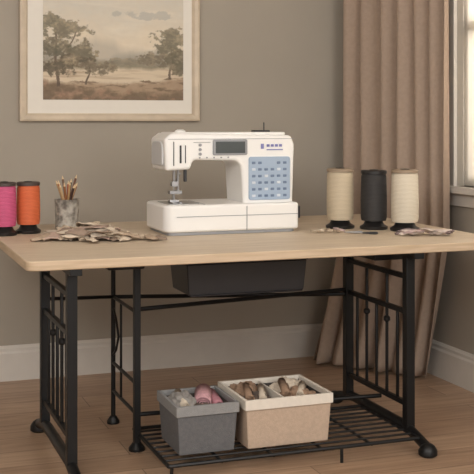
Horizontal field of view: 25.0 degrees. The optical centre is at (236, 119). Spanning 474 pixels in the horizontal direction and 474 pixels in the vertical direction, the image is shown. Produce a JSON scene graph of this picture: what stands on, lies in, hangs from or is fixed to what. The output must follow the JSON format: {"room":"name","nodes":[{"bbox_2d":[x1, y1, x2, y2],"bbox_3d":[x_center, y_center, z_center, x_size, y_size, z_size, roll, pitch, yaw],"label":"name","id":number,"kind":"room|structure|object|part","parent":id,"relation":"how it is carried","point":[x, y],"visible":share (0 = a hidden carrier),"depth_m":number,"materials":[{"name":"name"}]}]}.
{"room":"sewing room","nodes":[
{"label":"sewing room","id":0,"kind":"room"},
{"bbox_2d":[0,0,342,345],"bbox_3d":[-1.194,-0.150,4.949,4.320,2.700,0.120,0,0,-20],"label":"wall","id":1,"kind":"structure","parent":0,"point":[278,64],"depth_m":5.26,"materials":[{"name":"paint"}]},
{"bbox_2d":[19,0,199,120],"bbox_3d":[-0.594,-0.347,5.084,0.869,0.705,0.034,0,0,-20],"label":"framed painting","id":2,"kind":"object","parent":1,"relation":"attached to","point":[80,60],"visible":1,"depth_m":5.08,"materials":[{"name":"beige paper"}]},
{"bbox_2d":[0,323,322,381],"bbox_3d":[-1.227,1.120,4.862,4.200,0.160,0.020,0,0,-20],"label":"baseboard","id":3,"kind":"structure","parent":1,"relation":"attached to","point":[17,362],"depth_m":5.20,"materials":[{"name":"paint"}]},
{"bbox_2d":[0,356,473,473],"bbox_3d":[-0.140,1.250,2.034,4.320,0.100,6.320,0,0,-20],"label":"floor","id":4,"kind":"structure","parent":0,"point":[444,410],"depth_m":4.12,"materials":[{"name":"brown wood"}]},
{"bbox_2d":[0,214,473,473],"bbox_3d":[-0.008,0.825,4.222,1.803,0.750,1.294,0,0,-20],"label":"table","id":5,"kind":"object","parent":4,"relation":"on","point":[244,266],"visible":0.96,"depth_m":3.89,"materials":[{"name":"brown wood"}]},
{"bbox_2d":[0,181,16,235],"bbox_3d":[-0.909,0.345,4.180,0.099,0.210,0.099,0,0,-20],"label":"thread spool","id":6,"kind":"object","parent":5,"relation":"on","point":[7,189],"visible":1,"depth_m":4.14},
{"bbox_2d":[16,181,40,233],"bbox_3d":[-0.831,0.346,4.261,0.099,0.207,0.099,0,0,-20],"label":"thread spool","id":7,"kind":"object","parent":5,"relation":"on","point":[28,192],"visible":0.98,"depth_m":4.22},
{"bbox_3d":[-0.630,0.841,3.760,0.068,0.718,0.848,0,0,-20],"label":"leg frame","id":8,"kind":"part","parent":5,"relation":"part of","materials":[{"name":"black metal"}]},
{"bbox_2d":[54,175,79,228],"bbox_3d":[-0.701,0.338,4.415,0.104,0.223,0.104,0,0,-20],"label":"pencil cup","id":9,"kind":"object","parent":5,"relation":"on","point":[66,207],"visible":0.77,"depth_m":4.38,"materials":[{"name":"grey stone"}]},
{"bbox_3d":[-0.701,0.388,4.415,0.104,0.124,0.104,0,0,-20],"label":"glass","id":10,"kind":"part","parent":9,"relation":"part of","materials":[{"name":"grey glass"}]},
{"bbox_2d":[30,221,166,241],"bbox_3d":[-0.505,0.415,4.022,0.501,0.066,0.301,0,0,17],"label":"scraps","id":11,"kind":"object","parent":5,"relation":"on","point":[91,231],"visible":1,"depth_m":3.97,"materials":[{"name":"fabric"}]},
{"bbox_2d":[157,383,238,455],"bbox_3d":[-0.140,1.041,3.756,0.225,0.191,0.248,0,0,-20],"label":"storage bin","id":12,"kind":"object","parent":5,"relation":"on","point":[199,419],"visible":1,"depth_m":3.66,"materials":[{"name":"grey fabric"}]},
{"bbox_2d":[147,122,299,235],"bbox_3d":[-0.054,0.230,4.374,0.587,0.440,0.317,0,0,-20],"label":"sewing machine","id":13,"kind":"object","parent":5,"relation":"on","point":[258,163],"visible":1,"depth_m":4.28,"materials":[{"name":"white plastic"}]},
{"bbox_3d":[-0.236,0.332,4.291,0.125,0.004,0.170,0,0,-20],"label":"needle plate","id":14,"kind":"part","parent":13,"relation":"part of","materials":[{"name":"metal"}]},
{"bbox_3d":[-0.206,0.217,4.251,0.012,0.055,0.015,0,0,-20],"label":"lever","id":15,"kind":"part","parent":13,"relation":"part of","materials":[{"name":"plastic"}]},
{"bbox_3d":[-0.063,0.444,4.372,0.535,0.012,0.295,0,0,-20],"label":"plate","id":16,"kind":"part","parent":13,"relation":"part of","materials":[{"name":"grey plastic"}]},
{"bbox_3d":[-0.059,0.197,4.373,0.551,0.290,0.205,0,0,-20],"label":"arm","id":17,"kind":"part","parent":13,"relation":"part of","materials":[{"name":"white plastic"}]},
{"bbox_3d":[-0.057,0.056,4.377,0.490,0.013,0.170,0,0,-20],"label":"lid","id":18,"kind":"part","parent":13,"relation":"part of","materials":[{"name":"white plastic"}]},
{"bbox_3d":[0.131,0.235,4.331,0.179,0.174,0.011,0,0,-20],"label":"keypad panel","id":19,"kind":"part","parent":13,"relation":"part of","materials":[{"name":"blue plastic"}]},
{"bbox_3d":[0.003,0.554,3.946,0.470,0.144,0.230,0,0,-20],"label":"drawer","id":20,"kind":"part","parent":5,"relation":"part of","materials":[{"name":"black metal"}]},
{"bbox_2d":[218,374,332,448],"bbox_3d":[0.135,1.044,3.872,0.331,0.187,0.298,0,0,-20],"label":"storage bin","id":21,"kind":"object","parent":5,"relation":"on","point":[287,409],"visible":0.99,"depth_m":3.76,"materials":[{"name":"beige fabric"}]},
{"bbox_2d":[132,404,419,473],"bbox_3d":[0.136,1.169,3.909,0.949,0.062,0.474,0,0,-20],"label":"wire shelf","id":22,"kind":"object","parent":5,"relation":"attached to","point":[409,429],"depth_m":3.84,"materials":[{"name":"black metal"}]},
{"bbox_2d":[310,227,344,231],"bbox_3d":[0.366,0.439,4.277,0.131,0.018,0.089,0,0,-20],"label":"scraps","id":23,"kind":"object","parent":5,"relation":"on","point":[335,228],"visible":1,"depth_m":4.27,"materials":[{"name":"beige fabric"}]},
{"bbox_2d":[326,167,353,228],"bbox_3d":[0.429,0.324,4.458,0.120,0.252,0.120,0,0,-20],"label":"thread spool","id":24,"kind":"object","parent":5,"relation":"on","point":[340,194],"visible":0.98,"depth_m":4.41},
{"bbox_2d":[344,231,377,233],"bbox_3d":[0.490,0.443,4.220,0.132,0.012,0.054,0,0,5],"label":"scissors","id":25,"kind":"object","parent":5,"relation":"on","point":[355,232],"visible":1,"depth_m":4.21,"materials":[{"name":"metal"}]},
{"bbox_2d":[360,169,387,229],"bbox_3d":[0.565,0.327,4.421,0.115,0.246,0.115,0,0,-20],"label":"thread spool","id":26,"kind":"object","parent":5,"relation":"on","point":[373,181],"visible":1,"depth_m":4.38},
{"bbox_3d":[0.549,0.841,4.186,0.068,0.718,0.848,0,0,-20],"label":"leg frame","id":27,"kind":"part","parent":5,"relation":"part of","materials":[{"name":"black metal"}]},
{"bbox_2d":[390,168,419,231],"bbox_3d":[0.683,0.324,4.352,0.120,0.252,0.120,0,0,-20],"label":"thread spool","id":28,"kind":"object","parent":5,"relation":"on","point":[404,182],"visible":0.93,"depth_m":4.31},
{"bbox_2d":[394,227,453,234],"bbox_3d":[0.733,0.432,4.180,0.234,0.032,0.125,0,0,3],"label":"scraps","id":29,"kind":"object","parent":5,"relation":"on","point":[430,231],"visible":1,"depth_m":4.14,"materials":[{"name":"beige fabric"}]},
{"bbox_2d":[433,0,473,354],"bbox_3d":[1.855,-0.150,2.692,0.120,2.700,6.200,0,0,-20],"label":"wall","id":30,"kind":"structure","parent":0,"point":[454,325],"depth_m":4.88,"materials":[{"name":"paint"}]},
{"bbox_2d":[313,0,449,376],"bbox_3d":[0.990,-0.028,4.218,0.470,2.428,2.660,0,0,-20],"label":"curtain","id":31,"kind":"object","parent":30,"relation":"hanging from","point":[396,52],"visible":0.7,"depth_m":5.01,"materials":[{"name":"fabric"}]},
{"bbox_2d":[427,339,473,392],"bbox_3d":[1.793,1.120,2.658,0.020,0.160,6.180,0,0,-20],"label":"baseboard","id":32,"kind":"structure","parent":30,"relation":"attached to","point":[453,365],"depth_m":4.88,"materials":[{"name":"paint"}]},
{"bbox_2d":[449,0,473,207],"bbox_3d":[1.300,-0.390,4.107,0.140,1.560,1.820,0,0,-20],"label":"window frame","id":33,"kind":"structure","parent":30,"relation":"attached to","point":[461,196],"depth_m":4.87,"materials":[{"name":"paint"}]},
{"bbox_2d":[464,0,473,185],"bbox_3d":[1.311,-0.396,4.111,0.003,1.388,1.620,0,0,-20],"label":"window","id":34,"kind":"structure","parent":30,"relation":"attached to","point":[468,4],"depth_m":4.83,"materials":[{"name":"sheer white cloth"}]}
]}

